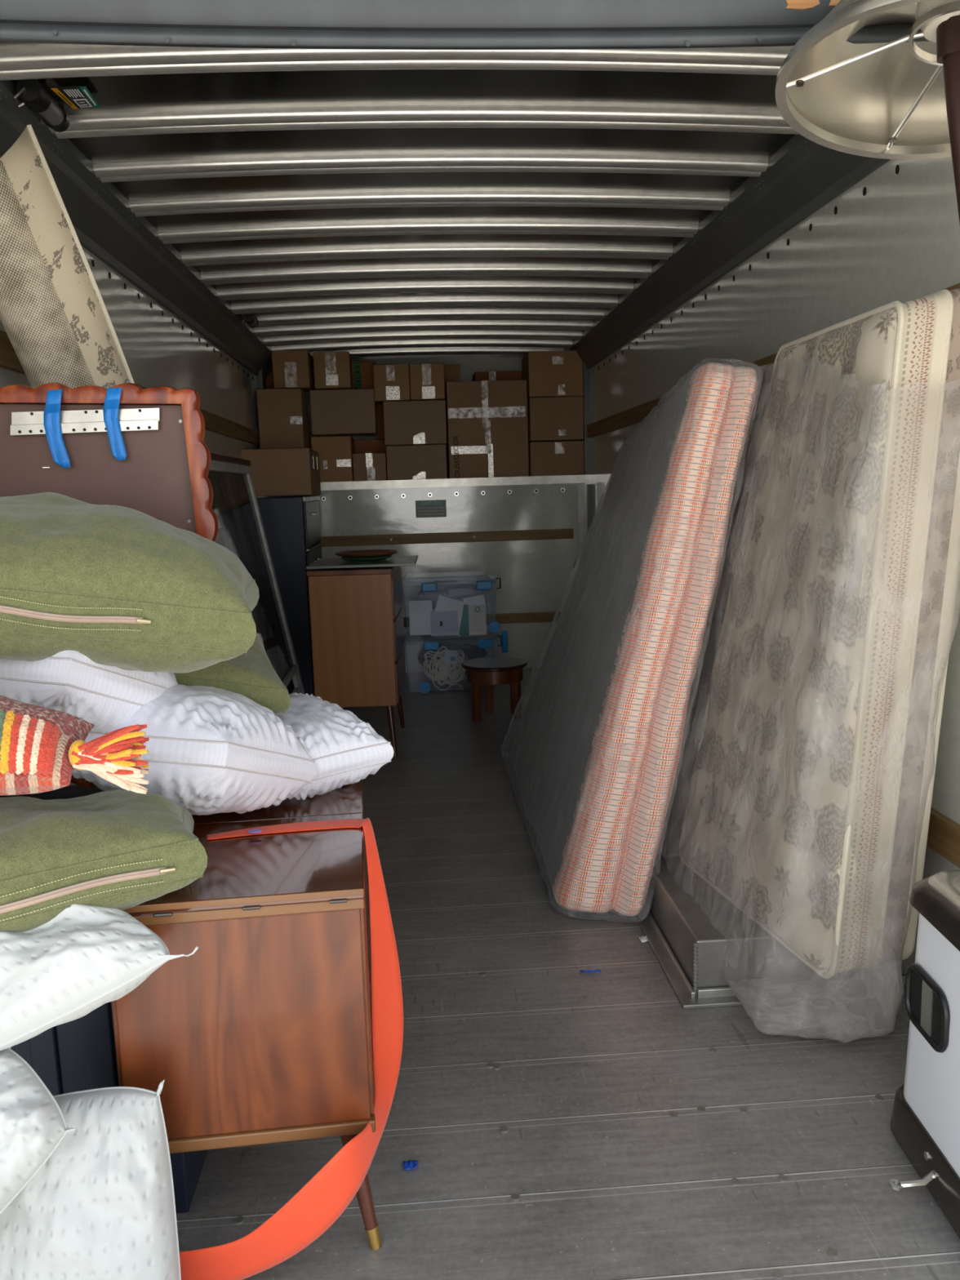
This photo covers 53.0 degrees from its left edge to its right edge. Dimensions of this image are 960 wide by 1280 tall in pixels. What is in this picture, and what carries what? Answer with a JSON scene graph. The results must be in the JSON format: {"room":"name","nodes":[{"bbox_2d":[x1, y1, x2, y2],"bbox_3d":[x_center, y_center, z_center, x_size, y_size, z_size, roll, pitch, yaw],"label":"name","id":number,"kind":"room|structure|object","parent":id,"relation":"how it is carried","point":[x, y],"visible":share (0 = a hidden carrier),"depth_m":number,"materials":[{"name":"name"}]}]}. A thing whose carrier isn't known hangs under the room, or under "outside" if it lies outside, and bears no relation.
{"room":"cargo space","nodes":[
{"label":"cargo space","id":0,"kind":"room"},
{"bbox_2d":[0,245,265,785],"bbox_3d":[-1.448,-0.546,4.428,0.044,2.720,7.600,-2,9,-4],"label":"wall","id":1,"kind":"structure","parent":0,"point":[159,348],"depth_m":4.66,"materials":[{"name":"metal"}]},
{"bbox_2d":[0,382,218,787],"bbox_3d":[-0.928,-0.114,2.242,0.690,0.955,0.070,-2,9,-4],"label":"headboard","id":2,"kind":"object","parent":1,"relation":"attached to","point":[128,445],"visible":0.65,"depth_m":2.20,"materials":[{"name":"red wood"}]},
{"bbox_2d":[0,329,259,445],"bbox_3d":[-1.418,-1.028,4.133,0.024,0.095,6.260,-2,9,-4],"label":"trim","id":3,"kind":"structure","parent":1,"relation":"attached to","point":[9,360],"depth_m":5.36,"materials":[{"name":"brown wood"}]},
{"bbox_2d":[0,80,272,382],"bbox_3d":[-1.401,-1.678,4.258,0.125,0.315,7.600,-2,9,-4],"label":"trim","id":4,"kind":"structure","parent":1,"relation":"attached to","point":[103,220],"depth_m":3.71,"materials":[{"name":"metal"}]},
{"bbox_2d":[256,368,264,389],"bbox_3d":[-1.634,-1.635,7.230,0.050,0.950,0.060,-2,9,-4],"label":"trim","id":5,"kind":"structure","parent":1,"relation":"attached to","point":[260,379],"depth_m":7.16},
{"bbox_2d":[169,1149,208,1213],"bbox_3d":[-0.654,0.993,2.196,0.105,0.200,0.620,-2,9,-4],"label":"tray","id":6,"kind":"object","parent":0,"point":[186,1166],"depth_m":1.91,"materials":[{"name":"blue metal"}]},
{"bbox_2d":[208,453,305,694],"bbox_3d":[-1.230,-0.179,5.160,0.324,1.612,2.000,-2,9,-4],"label":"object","id":7,"kind":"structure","parent":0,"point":[270,621],"depth_m":5.64,"materials":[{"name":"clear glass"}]},
{"bbox_2d":[0,41,795,362],"bbox_3d":[-0.219,-1.780,4.325,2.500,0.041,7.600,-2,9,-4],"label":"ceiling","id":8,"kind":"structure","parent":0,"point":[372,87],"depth_m":3.20,"materials":[{"name":"metal"}]},
{"bbox_2d":[13,79,70,132],"bbox_3d":[-1.188,-1.438,2.579,0.106,0.094,0.254,-2,9,-4],"label":"lamp","id":9,"kind":"object","parent":8,"relation":"attached to","point":[36,96],"visible":0.85,"depth_m":2.52,"materials":[{"name":"black plastic"}]},
{"bbox_2d":[50,85,99,109],"bbox_3d":[-1.083,-1.457,2.588,0.093,0.005,0.149,-2,9,-4],"label":"warning sticker","id":10,"kind":"object","parent":8,"relation":"attached to","point":[77,96],"visible":1,"depth_m":2.58,"materials":[{"name":"paper"}]},
{"bbox_2d":[241,313,258,327],"bbox_3d":[-1.399,-1.933,5.794,0.106,0.094,0.254,-2,9,-4],"label":"lamp","id":11,"kind":"object","parent":8,"relation":"attached to","point":[250,319],"visible":0.73,"depth_m":5.71,"materials":[{"name":"black plastic"}]},
{"bbox_2d":[0,0,930,49],"bbox_3d":[-0.015,-1.201,1.528,2.460,0.497,0.046,-2,9,-4],"label":"door","id":12,"kind":"structure","parent":8,"relation":"attached to","point":[364,24],"depth_m":1.55,"materials":[{"name":"grey paint"}]},
{"bbox_2d":[304,356,523,469],"bbox_3d":[-0.470,-1.866,8.169,2.600,1.400,0.040,-2,9,-4],"label":"wall","id":13,"kind":"structure","parent":0,"point":[468,366],"depth_m":8.11,"materials":[{"name":"metal"}]},
{"bbox_2d":[263,482,591,672],"bbox_3d":[-0.371,-0.472,7.485,2.500,1.450,0.045,-2,9,-4],"label":"wall","id":14,"kind":"structure","parent":0,"point":[534,575],"depth_m":7.45,"materials":[{"name":"metal"}]},
{"bbox_2d":[415,499,446,517],"bbox_3d":[-0.376,-1.006,7.380,0.235,0.131,0.010,-2,9,-4],"label":"notice","id":15,"kind":"object","parent":14,"relation":"attached to","point":[437,508],"visible":1,"depth_m":7.38,"materials":[{"name":"black paper"}]},
{"bbox_2d":[321,488,564,501],"bbox_3d":[-0.274,-1.116,7.374,1.865,0.044,0.003,-2,9,-4],"label":"washer","id":16,"kind":"object","parent":14,"relation":"in","point":[402,494],"depth_m":7.37,"materials":[{"name":"metal"}]},
{"bbox_2d":[319,528,573,546],"bbox_3d":[-0.465,-0.780,7.401,2.388,0.078,0.024,-2,9,-4],"label":"trim","id":17,"kind":"structure","parent":14,"relation":"attached to","point":[547,534],"depth_m":7.41,"materials":[{"name":"brown wood"}]},
{"bbox_2d":[320,474,591,490],"bbox_3d":[-0.390,-1.195,7.343,2.500,0.062,0.030,-2,9,-4],"label":"trim","id":18,"kind":"structure","parent":14,"relation":"attached to","point":[416,483],"depth_m":7.34,"materials":[{"name":"metal"}]},
{"bbox_2d":[403,611,561,627],"bbox_3d":[-0.447,-0.143,7.501,2.388,0.078,0.022,-2,9,-4],"label":"trim","id":19,"kind":"structure","parent":14,"relation":"attached to","point":[528,617],"depth_m":7.54,"materials":[{"name":"brown wood"}]},
{"bbox_2d":[577,483,585,562],"bbox_3d":[0.802,-0.514,7.537,0.050,1.420,0.012,-2,9,-4],"label":"trim","id":20,"kind":"structure","parent":14,"relation":"attached to","point":[581,505],"depth_m":7.46,"materials":[{"name":"metal"}]},
{"bbox_2d":[176,666,959,1279],"bbox_3d":[-0.115,0.784,4.276,2.600,0.063,6.710,-2,9,-4],"label":"floor","id":21,"kind":"structure","parent":0,"point":[558,1122],"depth_m":2.17,"materials":[{"name":"wood"}]},
{"bbox_2d":[0,124,134,388],"bbox_3d":[-0.956,-0.171,2.967,0.279,2.224,1.327,1,9,15],"label":"mattress","id":22,"kind":"object","parent":21,"relation":"on","point":[54,315],"visible":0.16,"depth_m":2.39,"materials":[{"name":"beige fabric"}]},
{"bbox_2d":[0,1079,181,1279],"bbox_3d":[-0.676,1.009,1.593,0.356,0.488,0.215,-3,9,-7],"label":"quilted pillow","id":23,"kind":"object","parent":21,"relation":"on","point":[102,1206],"visible":0.74,"depth_m":1.55,"materials":[{"name":"fabric"}]},
{"bbox_2d":[0,1046,75,1213],"bbox_3d":[-0.790,0.781,1.470,0.304,0.269,0.207,-7,11,-33],"label":"quilted pillow","id":24,"kind":"object","parent":23,"relation":"on","point":[33,1124],"visible":0.99,"depth_m":1.45,"materials":[{"name":"fabric"}]},
{"bbox_2d":[0,903,198,1050],"bbox_3d":[-0.756,0.548,1.576,0.577,0.235,0.220,-4,9,-15],"label":"quilted pillow","id":25,"kind":"object","parent":24,"relation":"on","point":[60,971],"visible":0.84,"depth_m":1.51,"materials":[{"name":"fabric"}]},
{"bbox_2d":[0,789,207,932],"bbox_3d":[-0.789,0.385,1.750,0.539,0.217,0.511,-6,10,-24],"label":"cushion","id":26,"kind":"object","parent":25,"relation":"on","point":[124,849],"visible":0.94,"depth_m":1.60,"materials":[{"name":"fabric"}]},
{"bbox_2d":[0,695,149,795],"bbox_3d":[-0.809,0.142,1.598,0.508,0.238,0.187,-3,9,-10],"label":"pillow","id":27,"kind":"object","parent":26,"relation":"on","point":[41,748],"visible":1,"depth_m":1.58,"materials":[{"name":"fabric"}]},
{"bbox_2d":[0,785,208,1213],"bbox_3d":[-0.913,0.751,2.140,0.610,0.710,0.620,-2,9,-4],"label":"base cabinet","id":28,"kind":"object","parent":21,"relation":"on","point":[77,1055],"visible":0.1,"depth_m":1.85,"materials":[{"name":"metal"}]},
{"bbox_2d":[111,782,381,1250],"bbox_3d":[-0.458,0.754,2.042,0.452,0.715,0.656,-3,9,-7],"label":"base cabinet","id":29,"kind":"object","parent":21,"relation":"on","point":[260,1034],"visible":0.75,"depth_m":1.72,"materials":[{"name":"brown wood"}]},
{"bbox_2d":[71,684,316,815],"bbox_3d":[-0.605,0.227,2.074,0.476,0.287,0.413,2,10,23],"label":"satin pillow","id":30,"kind":"object","parent":29,"relation":"on","point":[212,750],"visible":0.7,"depth_m":1.90,"materials":[{"name":"fabric"}]},
{"bbox_2d":[0,649,177,733],"bbox_3d":[-0.846,0.065,1.963,0.483,0.281,0.445,5,11,37],"label":"satin pillow","id":31,"kind":"object","parent":30,"relation":"on","point":[105,697],"visible":0.3,"depth_m":1.80,"materials":[{"name":"fabric"}]},
{"bbox_2d":[0,492,259,673],"bbox_3d":[-0.817,-0.106,1.862,0.773,0.359,0.522,-2,9,-4],"label":"cushion","id":32,"kind":"object","parent":31,"relation":"on","point":[121,587],"visible":0.96,"depth_m":1.76,"materials":[{"name":"fabric"}]},
{"bbox_2d":[173,632,290,712],"bbox_3d":[-0.737,0.049,2.259,0.483,0.228,0.489,-5,10,-22],"label":"cushion","id":33,"kind":"object","parent":30,"relation":"on","point":[251,674],"visible":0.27,"depth_m":2.11,"materials":[{"name":"fabric"}]},
{"bbox_2d":[179,817,403,1279],"bbox_3d":[-0.379,0.782,1.874,0.457,0.749,0.458,-2,9,-4],"label":"strap","id":34,"kind":"object","parent":29,"relation":"on","point":[310,1212],"visible":0.96,"depth_m":1.72,"materials":[{"name":"fabric"}]},
{"bbox_2d":[274,692,394,799],"bbox_3d":[-0.440,0.248,2.326,0.301,0.214,0.464,-8,11,-35],"label":"satin pillow","id":35,"kind":"object","parent":29,"relation":"on","point":[344,748],"visible":0.47,"depth_m":2.21,"materials":[{"name":"fabric"}]},
{"bbox_2d":[243,496,322,696],"bbox_3d":[-1.348,-0.318,6.874,0.441,1.390,0.980,-2,9,-4],"label":"filing cabinet","id":36,"kind":"object","parent":21,"relation":"on","point":[291,525],"visible":0.52,"depth_m":6.37,"materials":[{"name":"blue metal"}]},
{"bbox_2d":[241,448,320,496],"bbox_3d":[-1.394,-1.172,6.770,0.474,0.312,0.660,-2,9,-4],"label":"cardboard box","id":37,"kind":"object","parent":36,"relation":"on","point":[285,471],"visible":0.8,"depth_m":6.45,"materials":[{"name":"cardboard"}]},
{"bbox_2d":[256,388,309,448],"bbox_3d":[-1.456,-1.628,7.151,0.317,0.423,0.402,-2,9,-4],"label":"cardboard box","id":38,"kind":"object","parent":37,"relation":"on","point":[282,413],"visible":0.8,"depth_m":6.96,"materials":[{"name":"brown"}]},
{"bbox_2d":[271,351,313,391],"bbox_3d":[-1.426,-2.045,7.343,0.268,0.272,0.302,-2,9,-4],"label":"cardboard box","id":39,"kind":"object","parent":38,"relation":"on","point":[291,370],"visible":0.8,"depth_m":7.20,"materials":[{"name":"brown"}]},
{"bbox_2d":[306,566,405,757],"bbox_3d":[-0.666,0.084,5.402,0.446,1.014,0.712,-2,9,-1],"label":"cabinet","id":40,"kind":"object","parent":21,"relation":"on","point":[357,623],"visible":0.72,"depth_m":5.04,"materials":[{"name":"brown wood"}]},
{"bbox_2d":[306,555,417,568],"bbox_3d":[-0.627,-0.428,5.272,0.580,0.014,0.638,-2,9,-4],"label":"board","id":41,"kind":"object","parent":40,"relation":"on","point":[411,560],"visible":0.94,"depth_m":5.08,"materials":[{"name":"wood"}]},
{"bbox_2d":[341,555,391,561],"bbox_3d":[-0.624,-0.451,5.299,0.279,0.020,0.279,-2,9,-4],"label":"round dish","id":42,"kind":"object","parent":41,"relation":"on","point":[375,558],"visible":0.59,"depth_m":5.20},
{"bbox_2d":[334,549,397,557],"bbox_3d":[-0.624,-0.475,5.296,0.344,0.024,0.344,-2,9,-4],"label":"round tray","id":43,"kind":"object","parent":42,"relation":"on","point":[369,553],"visible":1,"depth_m":5.21,"materials":[{"name":"black metal"}]},
{"bbox_2d":[403,1160,418,1170],"bbox_3d":[-0.145,1.101,2.019,0.032,0.007,0.026,-2,9,-4],"label":"paper scrap","id":44,"kind":"object","parent":21,"relation":"on","point":[408,1165],"visible":1,"depth_m":2.02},
{"bbox_2d":[403,630,507,693],"bbox_3d":[-0.180,0.130,6.955,0.745,0.406,0.480,-2,9,-4],"label":"storage bin","id":45,"kind":"object","parent":21,"relation":"on","point":[424,686],"visible":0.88,"depth_m":6.83,"materials":[{"name":"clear plastic"}]},
{"bbox_2d":[422,645,467,690],"bbox_3d":[-0.242,0.200,6.828,0.320,0.319,0.100,-2,9,-4],"label":"coiled rope","id":46,"kind":"object","parent":45,"relation":"in","point":[451,657],"visible":0.98,"depth_m":6.81,"materials":[{"name":"fabric"}]},
{"bbox_2d":[401,570,501,632],"bbox_3d":[-0.209,-0.272,6.891,0.710,0.400,0.480,-2,9,-4],"label":"storage bin","id":47,"kind":"object","parent":45,"relation":"on","point":[494,626],"visible":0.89,"depth_m":6.75,"materials":[{"name":"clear plastic"}]},
{"bbox_2d":[408,600,431,635],"bbox_3d":[-0.412,-0.155,6.717,0.161,0.242,0.003,-2,9,-4],"label":"paper sheet","id":48,"kind":"object","parent":47,"relation":"in","point":[419,611],"visible":1,"depth_m":6.71,"materials":[{"name":"paper"}]},
{"bbox_2d":[430,610,458,635],"bbox_3d":[-0.249,-0.116,6.725,0.192,0.172,0.006,-2,9,-4],"label":"leaflet","id":49,"kind":"object","parent":47,"relation":"in","point":[442,623],"visible":1,"depth_m":6.72,"materials":[{"name":"paper"}]},
{"bbox_2d":[434,595,469,635],"bbox_3d":[-0.212,-0.171,6.741,0.287,0.296,0.003,-2,9,-4],"label":"paper sheet","id":50,"kind":"object","parent":47,"relation":"in","point":[443,603],"visible":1,"depth_m":6.73,"materials":[{"name":"paper"}]},
{"bbox_2d":[417,579,488,608],"bbox_3d":[-0.192,-0.326,6.906,0.503,0.223,0.251,-2,9,-4],"label":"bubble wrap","id":51,"kind":"object","parent":47,"relation":"in","point":[457,592],"visible":0.54,"depth_m":6.82,"materials":[{"name":"plastic"}]},
{"bbox_2d":[458,604,471,636],"bbox_3d":[-0.088,-0.138,6.747,0.129,0.230,0.003,-2,9,-4],"label":"card","id":52,"kind":"object","parent":47,"relation":"in","point":[464,628],"visible":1,"depth_m":6.75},
{"bbox_2d":[462,594,485,604],"bbox_3d":[-0.040,-0.263,6.757,0.161,0.110,0.003,-2,9,-4],"label":"paper sheet","id":53,"kind":"object","parent":47,"relation":"in","point":[479,599],"visible":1,"depth_m":6.75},
{"bbox_2d":[468,604,486,635],"bbox_3d":[-0.017,-0.140,6.741,0.123,0.212,0.006,-2,9,-4],"label":"leaflet","id":54,"kind":"object","parent":47,"relation":"in","point":[477,613],"visible":1,"depth_m":6.74,"materials":[{"name":"paper"}]},
{"bbox_2d":[417,641,487,679],"bbox_3d":[-0.196,0.151,7.034,0.493,0.284,0.285,-5,9,-18],"label":"folded cloth","id":55,"kind":"object","parent":45,"relation":"in","point":[471,651],"visible":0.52,"depth_m":6.96,"materials":[{"name":"fabric"}]},
{"bbox_2d":[461,656,527,721],"bbox_3d":[0.094,0.307,5.987,0.409,0.345,0.409,-2,9,-4],"label":"round stool","id":56,"kind":"object","parent":21,"relation":"on","point":[488,672],"visible":0.97,"depth_m":5.88,"materials":[{"name":"brown wood"}]},
{"bbox_2d":[579,969,601,973],"bbox_3d":[0.322,0.965,2.805,0.064,0.007,0.011,-2,9,-4],"label":"paper scrap","id":57,"kind":"object","parent":21,"relation":"on","point":[593,971],"visible":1,"depth_m":2.80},
{"bbox_2d":[500,358,762,922],"bbox_3d":[0.477,-0.110,3.952,0.935,1.784,2.069,-1,9,4],"label":"mattress","id":58,"kind":"object","parent":21,"relation":"on","point":[596,747],"visible":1,"depth_m":3.07,"materials":[{"name":"grey fabric"}]},
{"bbox_2d":[638,935,648,942],"bbox_3d":[0.510,0.930,2.994,0.028,0.007,0.037,-2,9,-4],"label":"paper scrap","id":59,"kind":"object","parent":21,"relation":"on","point":[643,939],"visible":1,"depth_m":2.99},
{"bbox_2d":[659,288,959,1043],"bbox_3d":[0.893,0.035,2.716,0.588,1.831,1.002,-2,9,-4],"label":"mattress","id":60,"kind":"object","parent":21,"relation":"on","point":[811,790],"visible":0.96,"depth_m":2.39,"materials":[{"name":"beige fabric"}]},
{"bbox_2d":[775,0,959,224],"bbox_3d":[0.743,0.049,1.446,0.473,2.216,0.843,-2,9,-4],"label":"floor lamp","id":61,"kind":"object","parent":21,"relation":"on","point":[899,100],"visible":1,"depth_m":1.63,"materials":[{"name":"metal"}]},
{"bbox_2d":[936,15,959,63],"bbox_3d":[0.725,-0.921,1.476,0.047,0.053,0.044,-2,9,-4],"label":"socket","id":62,"kind":"object","parent":61,"relation":"attached to","point":[948,27],"depth_m":1.46,"materials":[{"name":"plastic"}]},
{"bbox_2d":[888,869,959,1239],"bbox_3d":[1.035,0.795,1.859,0.496,0.598,0.482,-2,9,-4],"label":"cooler","id":63,"kind":"object","parent":21,"relation":"on","point":[925,1122],"visible":1,"depth_m":1.89,"materials":[{"name":"white plastic"}]},
{"bbox_2d":[589,156,959,917],"bbox_3d":[1.080,-0.646,4.592,0.044,2.720,7.600,-2,9,-4],"label":"wall","id":64,"kind":"structure","parent":0,"point":[894,235],"depth_m":3.29,"materials":[{"name":"metal"}]},
{"bbox_2d":[0,45,791,80],"bbox_3d":[-0.086,-1.479,2.460,2.280,0.062,0.105,-2,9,-4],"label":"roof beam","id":65,"kind":"structure","parent":64,"relation":"attached to","point":[133,60],"depth_m":2.44,"materials":[{"name":"metal"}]},
{"bbox_2d":[271,341,572,352],"bbox_3d":[-0.425,-2.218,7.263,2.280,0.062,0.105,-2,9,-4],"label":"beam","id":66,"kind":"structure","parent":64,"relation":"attached to","point":[425,344],"depth_m":7.23,"materials":[{"name":"metal"}]},
{"bbox_2d":[263,332,582,346],"bbox_3d":[-0.397,-2.156,6.863,2.280,0.062,0.105,-2,9,-4],"label":"beam","id":67,"kind":"structure","parent":64,"relation":"attached to","point":[434,335],"depth_m":6.83,"materials":[{"name":"metal"}]},
{"bbox_2d":[253,322,592,336],"bbox_3d":[-0.369,-2.095,6.463,2.280,0.062,0.105,-2,9,-4],"label":"beam","id":68,"kind":"structure","parent":64,"relation":"attached to","point":[426,326],"depth_m":6.43,"materials":[{"name":"metal"}]},
{"bbox_2d":[243,311,604,326],"bbox_3d":[-0.341,-2.033,6.063,2.280,0.062,0.105,-2,9,-4],"label":"beam","id":69,"kind":"structure","parent":64,"relation":"attached to","point":[437,314],"depth_m":6.03,"materials":[{"name":"metal"}]},
{"bbox_2d":[48,105,799,138],"bbox_3d":[-0.115,-1.541,2.860,2.280,0.062,0.105,-2,9,-4],"label":"trim","id":70,"kind":"structure","parent":64,"relation":"attached to","point":[117,124],"depth_m":2.83,"materials":[{"name":"metal"}]},
{"bbox_2d":[231,297,617,314],"bbox_3d":[-0.312,-1.972,5.662,2.280,0.062,0.105,-2,9,-4],"label":"trim","id":71,"kind":"structure","parent":64,"relation":"attached to","point":[244,309],"depth_m":5.63,"materials":[{"name":"metal"}]},
{"bbox_2d":[217,283,633,301],"bbox_3d":[-0.284,-1.910,5.262,2.280,0.062,0.105,-2,9,-4],"label":"trim","id":72,"kind":"structure","parent":64,"relation":"attached to","point":[441,287],"depth_m":5.23,"materials":[{"name":"metal"}]},
{"bbox_2d":[200,266,651,284],"bbox_3d":[-0.256,-1.848,4.862,2.280,0.062,0.105,-2,9,-4],"label":"trim","id":73,"kind":"structure","parent":64,"relation":"attached to","point":[427,271],"depth_m":4.83,"materials":[{"name":"metal"}]},
{"bbox_2d":[181,245,672,266],"bbox_3d":[-0.228,-1.787,4.461,2.280,0.062,0.105,-2,9,-4],"label":"trim","id":74,"kind":"structure","parent":64,"relation":"attached to","point":[226,258],"depth_m":4.43,"materials":[{"name":"metal"}]},
{"bbox_2d":[157,221,698,244],"bbox_3d":[-0.199,-1.725,4.061,2.280,0.062,0.105,-2,9,-4],"label":"trim","id":75,"kind":"structure","parent":64,"relation":"attached to","point":[339,229],"depth_m":4.03,"materials":[{"name":"metal"}]},
{"bbox_2d":[128,191,729,216],"bbox_3d":[-0.171,-1.664,3.661,2.280,0.062,0.105,-2,9,-4],"label":"trim","id":76,"kind":"structure","parent":64,"relation":"attached to","point":[428,198],"depth_m":3.63,"materials":[{"name":"metal"}]},
{"bbox_2d":[93,153,768,182],"bbox_3d":[-0.143,-1.602,3.260,2.280,0.062,0.105,-2,9,-4],"label":"trim","id":77,"kind":"structure","parent":64,"relation":"attached to","point":[426,162],"depth_m":3.23,"materials":[{"name":"metal"}]},
{"bbox_2d":[310,348,564,359],"bbox_3d":[-0.454,-2.279,7.664,2.280,0.062,0.105,-2,9,-4],"label":"beam","id":78,"kind":"structure","parent":64,"relation":"attached to","point":[475,351],"depth_m":7.63,"materials":[{"name":"metal"}]},
{"bbox_2d":[582,360,591,475],"bbox_3d":[0.819,-1.732,7.388,0.050,0.950,0.060,-2,9,-4],"label":"trim","id":79,"kind":"structure","parent":64,"relation":"attached to","point":[586,395],"depth_m":7.36,"materials":[{"name":"metal"}]},
{"bbox_2d":[586,484,592,540],"bbox_3d":[0.863,-0.509,7.528,0.030,1.400,0.040,-2,9,-4],"label":"trim","id":80,"kind":"structure","parent":64,"relation":"attached to","point":[588,486],"depth_m":7.43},
{"bbox_2d":[564,134,890,368],"bbox_3d":[0.967,-1.771,4.411,0.125,0.315,7.600,-2,9,-4],"label":"trim","id":81,"kind":"structure","parent":64,"relation":"attached to","point":[804,175],"depth_m":3.78,"materials":[{"name":"metal"}]},
{"bbox_2d":[586,283,959,437],"bbox_3d":[1.044,-1.140,4.391,0.024,0.095,6.060,-2,9,-4],"label":"trim","id":82,"kind":"structure","parent":64,"relation":"attached to","point":[636,415],"depth_m":5.75,"materials":[{"name":"brown wood"}]},
{"bbox_2d":[635,733,918,1008],"bbox_3d":[0.825,0.729,3.712,0.715,0.170,2.245,-2,9,-4],"label":"wheel well","id":83,"kind":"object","parent":64,"relation":"attached to","point":[696,935],"depth_m":2.70,"materials":[{"name":"metal"}]},
{"bbox_2d":[696,668,959,867],"bbox_3d":[1.083,0.203,4.601,0.024,0.100,6.060,-2,9,-4],"label":"trim","id":84,"kind":"structure","parent":64,"relation":"attached to","point":[944,833],"depth_m":2.54,"materials":[{"name":"brown wood"}]},
{"bbox_3d":[-0.421,-1.261,7.784,2.500,0.050,0.910,-2,9,-4],"label":"floor","id":85,"kind":"structure","parent":0,"visible":0},
{"bbox_2d":[265,372,274,389],"bbox_3d":[-1.659,-2.045,7.672,0.063,0.142,0.300,-2,9,-4],"label":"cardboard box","id":86,"kind":"object","parent":85,"relation":"on","point":[269,382],"visible":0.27,"depth_m":7.53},
{"bbox_2d":[310,435,354,482],"bbox_3d":[-1.140,-1.377,7.516,0.302,0.397,0.402,-2,9,-4],"label":"cardboard box","id":87,"kind":"object","parent":85,"relation":"on","point":[335,453],"visible":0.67,"depth_m":7.32,"materials":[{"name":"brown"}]},
{"bbox_2d":[309,388,377,436],"bbox_3d":[-1.036,-1.732,7.357,0.477,0.323,0.342,-2,9,-4],"label":"cardboard box","id":88,"kind":"object","parent":87,"relation":"on","point":[334,412],"visible":0.87,"depth_m":7.19,"materials":[{"name":"cardboard"}]},
{"bbox_2d":[312,351,353,390],"bbox_3d":[-1.121,-2.047,7.364,0.270,0.263,0.302,-2,9,-4],"label":"cardboard box","id":89,"kind":"object","parent":88,"relation":"on","point":[332,370],"visible":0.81,"depth_m":7.22,"materials":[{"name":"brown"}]},
{"bbox_2d":[351,355,376,389],"bbox_3d":[-0.920,-2.059,7.598,0.204,0.333,0.145,-2,9,-4],"label":"cardboard box","id":90,"kind":"object","parent":85,"relation":"on","point":[362,371],"visible":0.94,"depth_m":7.53,"materials":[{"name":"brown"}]},
{"bbox_2d":[352,453,387,481],"bbox_3d":[-0.853,-1.311,7.496,0.252,0.272,0.302,-2,9,-4],"label":"cardboard box","id":91,"kind":"object","parent":85,"relation":"on","point":[366,466],"visible":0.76,"depth_m":7.34,"materials":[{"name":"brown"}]},
{"bbox_2d":[354,439,386,453],"bbox_3d":[-0.890,-1.456,7.939,0.262,0.373,0.300,-2,9,-4],"label":"cardboard box","id":92,"kind":"object","parent":91,"relation":"on","point":[366,446],"visible":0.24,"depth_m":7.77,"materials":[{"name":"cardboard"}]},
{"bbox_2d":[374,404,384,439],"bbox_3d":[-0.818,-1.823,7.857,0.090,0.364,0.200,-2,9,-4],"label":"cardboard box","id":93,"kind":"object","parent":92,"relation":"on","point":[380,412],"visible":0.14,"depth_m":7.77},
{"bbox_2d":[386,444,447,479],"bbox_3d":[-0.498,-1.361,7.589,0.458,0.325,0.452,-2,9,-4],"label":"cardboard box","id":94,"kind":"object","parent":85,"relation":"on","point":[408,462],"visible":0.79,"depth_m":7.36,"materials":[{"name":"cardboard"}]},
{"bbox_2d":[382,400,446,446],"bbox_3d":[-0.509,-1.687,7.538,0.474,0.325,0.452,-2,9,-4],"label":"cardboard box","id":95,"kind":"object","parent":94,"relation":"on","point":[406,423],"visible":0.82,"depth_m":7.32,"materials":[{"name":"cardboard"}]},
{"bbox_2d":[373,364,409,404],"bbox_3d":[-0.677,-1.965,7.408,0.268,0.266,0.302,-2,9,-4],"label":"cardboard box","id":96,"kind":"object","parent":95,"relation":"on","point":[391,382],"visible":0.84,"depth_m":7.26,"materials":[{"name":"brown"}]},
{"bbox_2d":[408,363,444,400],"bbox_3d":[-0.409,-1.979,7.425,0.260,0.266,0.302,-2,9,-4],"label":"cardboard box","id":97,"kind":"object","parent":95,"relation":"on","point":[426,380],"visible":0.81,"depth_m":7.28,"materials":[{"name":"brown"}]},
{"bbox_2d":[444,364,460,399],"bbox_3d":[-0.233,-2.109,7.935,0.132,0.280,0.280,-2,9,-4],"label":"cardboard box","id":98,"kind":"object","parent":85,"relation":"on","point":[451,372],"visible":0.32,"depth_m":7.79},
{"bbox_2d":[444,379,528,478],"bbox_3d":[0.046,-1.618,7.612,0.614,0.787,0.505,-2,9,-4],"label":"cardboard box","id":99,"kind":"object","parent":85,"relation":"on","point":[487,421],"visible":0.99,"depth_m":7.36,"materials":[{"name":"brown"}]},
{"bbox_2d":[472,370,522,381],"bbox_3d":[0.153,-2.090,7.965,0.408,0.227,0.282,-2,9,-4],"label":"cardboard box","id":100,"kind":"object","parent":99,"relation":"on","point":[517,375],"visible":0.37,"depth_m":7.82,"materials":[{"name":"brown"}]},
{"bbox_2d":[528,440,583,476],"bbox_3d":[0.613,-1.401,7.662,0.477,0.333,0.452,-2,9,-4],"label":"cardboard box","id":101,"kind":"object","parent":85,"relation":"on","point":[566,457],"visible":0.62,"depth_m":7.43,"materials":[{"name":"brown"}]},
{"bbox_2d":[527,396,583,443],"bbox_3d":[0.604,-1.734,7.610,0.474,0.324,0.452,-2,9,-4],"label":"cardboard box","id":102,"kind":"object","parent":101,"relation":"on","point":[553,419],"visible":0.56,"depth_m":7.39,"materials":[{"name":"brown"}]},
{"bbox_2d":[521,350,582,399],"bbox_3d":[0.593,-2.065,7.557,0.475,0.338,0.455,-2,9,-4],"label":"cardboard box","id":103,"kind":"object","parent":102,"relation":"on","point":[548,374],"visible":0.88,"depth_m":7.34,"materials":[{"name":"brown"}]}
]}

